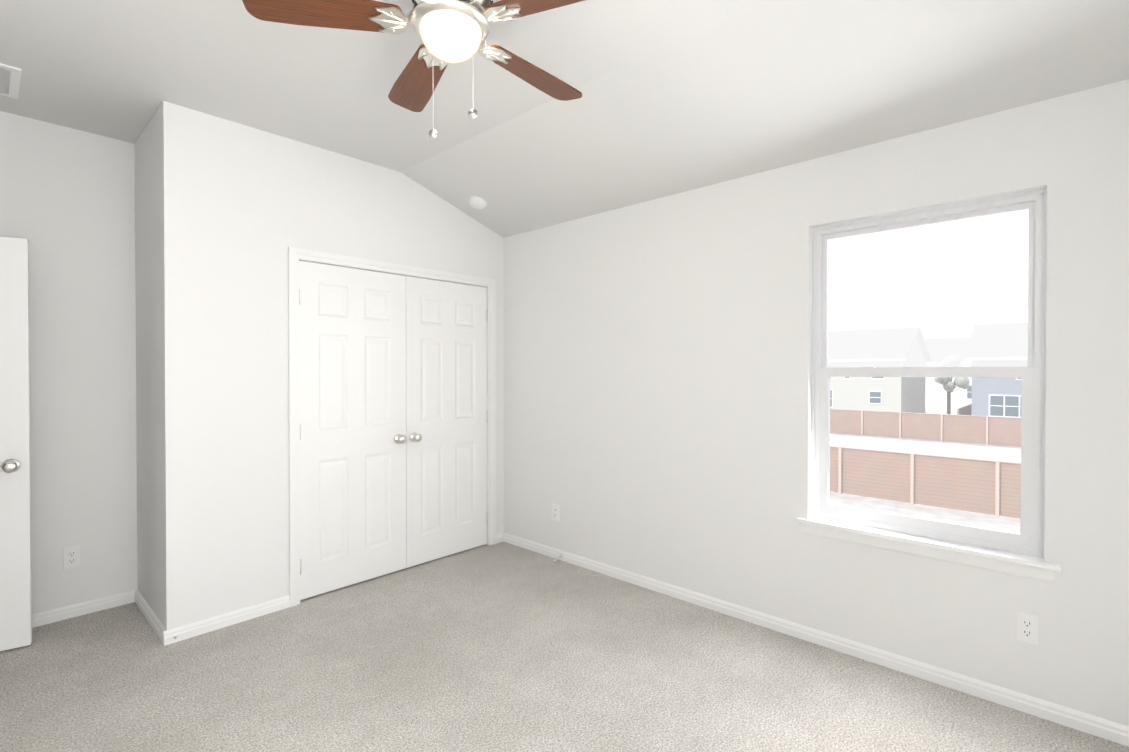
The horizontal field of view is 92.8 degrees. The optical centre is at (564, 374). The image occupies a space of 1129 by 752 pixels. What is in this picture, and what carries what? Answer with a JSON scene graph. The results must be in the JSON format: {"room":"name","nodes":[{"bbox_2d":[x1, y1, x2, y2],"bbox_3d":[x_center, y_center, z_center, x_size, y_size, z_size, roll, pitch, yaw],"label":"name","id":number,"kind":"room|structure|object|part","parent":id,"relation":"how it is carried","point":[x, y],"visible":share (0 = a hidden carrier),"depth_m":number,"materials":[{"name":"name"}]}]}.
{"room":"empty bedroom","nodes":[
{"label":"empty bedroom","id":0,"kind":"room"},
{"bbox_2d":[0,111,136,613],"bbox_3d":[-2.282,-0.051,3.609,0.140,2.800,3.780,0,1,43],"label":"wall","id":1,"kind":"structure","parent":0,"point":[67,202],"depth_m":3.02,"materials":[{"name":"white paint"}]},
{"bbox_2d":[63,545,79,568],"bbox_3d":[-2.750,1.019,3.002,0.007,0.115,0.070,0,1,43],"label":"outlet","id":2,"kind":"object","parent":1,"relation":"attached to","point":[71,557],"visible":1,"depth_m":3.00,"materials":[{"name":"white plastic"}]},
{"bbox_2d":[32,590,134,627],"bbox_3d":[-2.981,1.322,2.748,0.014,0.068,1.242,0,1,43],"label":"baseboard","id":3,"kind":"structure","parent":1,"relation":"attached to","point":[72,611],"depth_m":3.03,"materials":[{"name":"white paint"}]},
{"bbox_2d":[134,110,160,621],"bbox_3d":[-2.284,-0.046,3.039,0.630,2.800,0.120,0,1,43],"label":"wall","id":4,"kind":"structure","parent":0,"point":[147,369],"depth_m":2.97,"materials":[{"name":"white paint"}]},
{"bbox_2d":[135,589,165,643],"bbox_3d":[-2.285,1.321,2.960,0.750,0.068,0.014,0,1,43],"label":"baseboard","id":5,"kind":"structure","parent":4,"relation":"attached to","point":[156,625],"depth_m":2.92,"materials":[{"name":"white paint"}]},
{"bbox_2d":[158,101,503,629],"bbox_3d":[-1.292,-0.050,3.560,0.120,2.800,2.230,0,1,43],"label":"wall","id":6,"kind":"structure","parent":0,"point":[242,208],"depth_m":2.95,"materials":[{"name":"white paint"}]},
{"bbox_2d":[163,595,289,645],"bbox_3d":[-1.805,1.321,2.917,0.014,0.068,0.600,0,1,43],"label":"baseboard","id":7,"kind":"structure","parent":6,"relation":"attached to","point":[190,630],"depth_m":2.89,"materials":[{"name":"white paint"}]},
{"bbox_2d":[299,261,406,599],"bbox_3d":[-1.321,0.331,3.435,0.105,2.016,0.715,0,1,43],"label":"closet door","id":8,"kind":"structure","parent":6,"relation":"in","point":[352,362],"depth_m":3.42,"materials":[{"name":"white paint"}]},
{"bbox_2d":[288,247,495,606],"bbox_3d":[-1.120,0.301,3.737,0.137,2.094,1.548,0,1,43],"label":"trim","id":9,"kind":"structure","parent":6,"relation":"attached to","point":[296,256],"depth_m":3.23,"materials":[{"name":"white paint"}]},
{"bbox_2d":[406,276,487,567],"bbox_3d":[-0.835,0.326,3.962,0.105,2.016,0.715,0,1,43],"label":"closet door","id":10,"kind":"structure","parent":6,"relation":"in","point":[446,419],"depth_m":3.94,"materials":[{"name":"white paint"}]},
{"bbox_2d":[496,533,502,543],"bbox_3d":[-0.524,1.310,4.305,0.014,0.068,0.082,0,1,43],"label":"baseboard","id":11,"kind":"structure","parent":6,"relation":"attached to","point":[499,538],"depth_m":4.30,"materials":[{"name":"white paint"}]},
{"bbox_2d":[0,542,1128,751],"bbox_3d":[-0.914,1.417,1.468,5.070,0.100,5.090,0,1,43],"label":"floor","id":12,"kind":"structure","parent":0,"point":[502,647],"depth_m":2.37,"materials":[{"name":"carpet"}]},
{"bbox_2d":[0,0,1128,237],"bbox_3d":[-0.914,-1.277,1.445,5.070,0.483,5.090,0,1,43],"label":"ceiling","id":13,"kind":"structure","parent":0,"point":[678,96],"depth_m":2.37,"materials":[{"name":"white paint"}]},
{"bbox_2d":[0,63,21,98],"bbox_3d":[-2.769,-1.360,2.310,0.370,0.010,0.605,0,1,43],"label":"ceiling vent","id":14,"kind":"object","parent":13,"relation":"in","point":[10,77],"visible":1,"depth_m":2.49,"materials":[{"name":"white plastic"}]},
{"bbox_2d":[242,0,584,138],"bbox_3d":[-0.337,-1.076,1.772,1.182,0.569,1.129,0,1,41],"label":"fan","id":15,"kind":"object","parent":13,"relation":"hanging from","point":[453,31],"visible":1,"depth_m":1.69,"materials":[{"name":"brown wood"}]},
{"bbox_3d":[-0.738,-1.122,1.654,0.460,0.006,0.142,0,-10,-13],"label":"blade","id":16,"kind":"part","parent":15,"relation":"part of","materials":[{"name":"brown wood"}]},
{"bbox_3d":[-0.520,-1.138,1.706,0.192,0.062,0.102,0,-11,-13],"label":"arm","id":17,"kind":"part","parent":15,"relation":"part of"},
{"label":"blade","id":18,"kind":"part","parent":15,"relation":"part of","materials":[{"name":"brown wood"}]},
{"bbox_3d":[-0.384,-1.137,1.582,0.102,0.062,0.192,-11,-1,5],"label":"arm","id":19,"kind":"part","parent":15,"relation":"part of"},
{"bbox_3d":[-0.444,-1.139,1.873,0.102,0.062,0.192,12,-6,-30],"label":"arm","id":20,"kind":"part","parent":15,"relation":"part of"},
{"bbox_3d":[-0.367,-1.069,1.738,0.200,0.096,0.200,0,1,41],"label":"lamp shade","id":21,"kind":"part","parent":15,"relation":"part of","materials":[{"name":"white glass"}]},
{"bbox_3d":[-0.364,-0.960,1.741,0.252,0.336,0.030,0,1,43],"label":"cord","id":22,"kind":"part","parent":15,"relation":"part of","materials":[{"name":"silver metal"}]},
{"bbox_3d":[-0.225,-1.138,1.673,0.192,0.062,0.102,0,12,23],"label":"arm","id":23,"kind":"part","parent":15,"relation":"part of"},
{"bbox_3d":[-0.262,-1.139,1.853,0.102,0.062,0.192,15,10,40],"label":"arm","id":24,"kind":"part","parent":15,"relation":"part of"},
{"bbox_3d":[-0.018,-1.121,1.587,0.460,0.006,0.142,0,12,23],"label":"blade","id":25,"kind":"part","parent":15,"relation":"part of","materials":[{"name":"brown wood"}]},
{"bbox_3d":[-0.116,-1.125,2.023,0.142,0.006,0.460,15,10,40],"label":"blade","id":26,"kind":"part","parent":15,"relation":"part of","materials":[{"name":"brown wood"}]},
{"bbox_2d":[468,196,486,208],"bbox_3d":[-0.621,-1.222,3.835,0.140,0.065,0.135,0,1,43],"label":"smoke detector","id":27,"kind":"object","parent":13,"relation":"attached to","point":[476,202],"visible":1,"depth_m":3.80,"materials":[{"name":"white plastic"}]},
{"bbox_2d":[503,79,1128,725],"bbox_3d":[0.764,0.129,3.276,5.070,2.445,0.140,0,1,43],"label":"wall","id":28,"kind":"structure","parent":0,"point":[657,379],"depth_m":2.81,"materials":[{"name":"white paint"}]},
{"bbox_2d":[552,504,558,520],"bbox_3d":[-0.068,1.011,3.951,0.070,0.115,0.007,0,1,43],"label":"outlet","id":29,"kind":"object","parent":28,"relation":"attached to","point":[555,511],"visible":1,"depth_m":3.95,"materials":[{"name":"white plastic"}]},
{"bbox_2d":[503,532,1128,746],"bbox_3d":[0.983,1.320,2.980,4.026,0.068,0.014,0,1,43],"label":"baseboard","id":30,"kind":"structure","parent":28,"relation":"attached to","point":[1079,720],"depth_m":2.54,"materials":[{"name":"white paint"}]},
{"bbox_2d":[796,188,1060,583],"bbox_3d":[1.606,0.033,2.470,0.996,1.568,0.158,0,1,43],"label":"window","id":31,"kind":"structure","parent":28,"relation":"in","point":[955,290],"depth_m":2.44,"materials":[{"name":"white plastic"}]},
{"bbox_2d":[1016,611,1038,644],"bbox_3d":[1.865,1.021,2.168,0.070,0.115,0.007,0,1,43],"label":"outlet","id":32,"kind":"object","parent":28,"relation":"attached to","point":[1027,628],"visible":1,"depth_m":2.17,"materials":[{"name":"white plastic"}]},
{"bbox_3d":[-1.653,-0.026,0.552,4.930,2.800,0.140,0,1,43],"label":"wall","id":33,"kind":"structure","parent":0,"visible":0},
{"bbox_2d":[0,236,31,650],"bbox_3d":[-2.970,0.339,2.421,0.234,2.016,0.804,0,1,43],"label":"entry door","id":34,"kind":"structure","parent":33,"relation":"in","point":[15,556],"depth_m":2.64,"materials":[{"name":"white paint"}]},
{"label":"outside","id":35,"kind":"structure","parent":0,"visible":0},
{"bbox_2d":[830,411,1020,532],"bbox_3d":[23.022,4.601,39.829,300.000,0.001,210.000,0,1,43],"label":"ground","id":36,"kind":"structure","parent":35,"point":[1011,524],"depth_m":19.04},
{"bbox_2d":[830,377,925,412],"bbox_3d":[26.455,0.077,53.613,15.100,8.820,11.830,0,1,43],"label":"house","id":37,"kind":"structure","parent":36,"relation":"on","point":[897,394],"depth_m":46.81,"materials":[{"name":"white"}]},
{"bbox_2d":[830,434,1020,461],"bbox_3d":[15.461,4.638,31.635,300.000,0.001,20.300,0,1,43],"label":"road","id":38,"kind":"structure","parent":36,"relation":"on","point":[977,452],"depth_m":34.10,"materials":[{"name":"concrete"}]},
{"bbox_2d":[830,409,1020,446],"bbox_3d":[19.010,3.581,42.809,150.050,1.890,0.150,0,1,43],"label":"fence","id":39,"kind":"object","parent":36,"relation":"on","point":[995,430],"depth_m":37.10,"materials":[{"name":"brown wood"}]},
{"bbox_2d":[830,446,1020,517],"bbox_3d":[8.308,3.788,23.839,100.050,1.890,0.150,0,1,43],"label":"fence","id":40,"kind":"object","parent":36,"relation":"on","point":[987,486],"depth_m":19.38,"materials":[{"name":"brown wood"}]},
{"bbox_2d":[925,377,971,411],"bbox_3d":[50.195,-0.140,67.764,14.800,9.020,12.830,0,1,43],"label":"house","id":41,"kind":"structure","parent":36,"relation":"on","point":[936,397],"depth_m":64.28,"materials":[{"name":"white"}]},
{"bbox_2d":[934,377,969,413],"bbox_3d":[38.454,1.257,54.014,3.750,6.453,3.613,0,1,43],"label":"tree","id":42,"kind":"object","parent":36,"relation":"on","point":[948,384],"depth_m":53.03,"materials":[{"name":"green plant"}]},
{"bbox_2d":[957,404,971,414],"bbox_3d":[38.279,3.565,50.235,0.100,1.900,22.000,0,1,43],"label":"fence","id":43,"kind":"object","parent":36,"relation":"on","point":[965,410],"depth_m":45.09,"materials":[{"name":"brown wood"}]},
{"bbox_2d":[971,378,1020,417],"bbox_3d":[41.043,0.188,40.152,16.800,8.820,11.830,0,1,43],"label":"house","id":44,"kind":"structure","parent":36,"relation":"on","point":[998,397],"depth_m":40.49,"materials":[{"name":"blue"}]}
]}

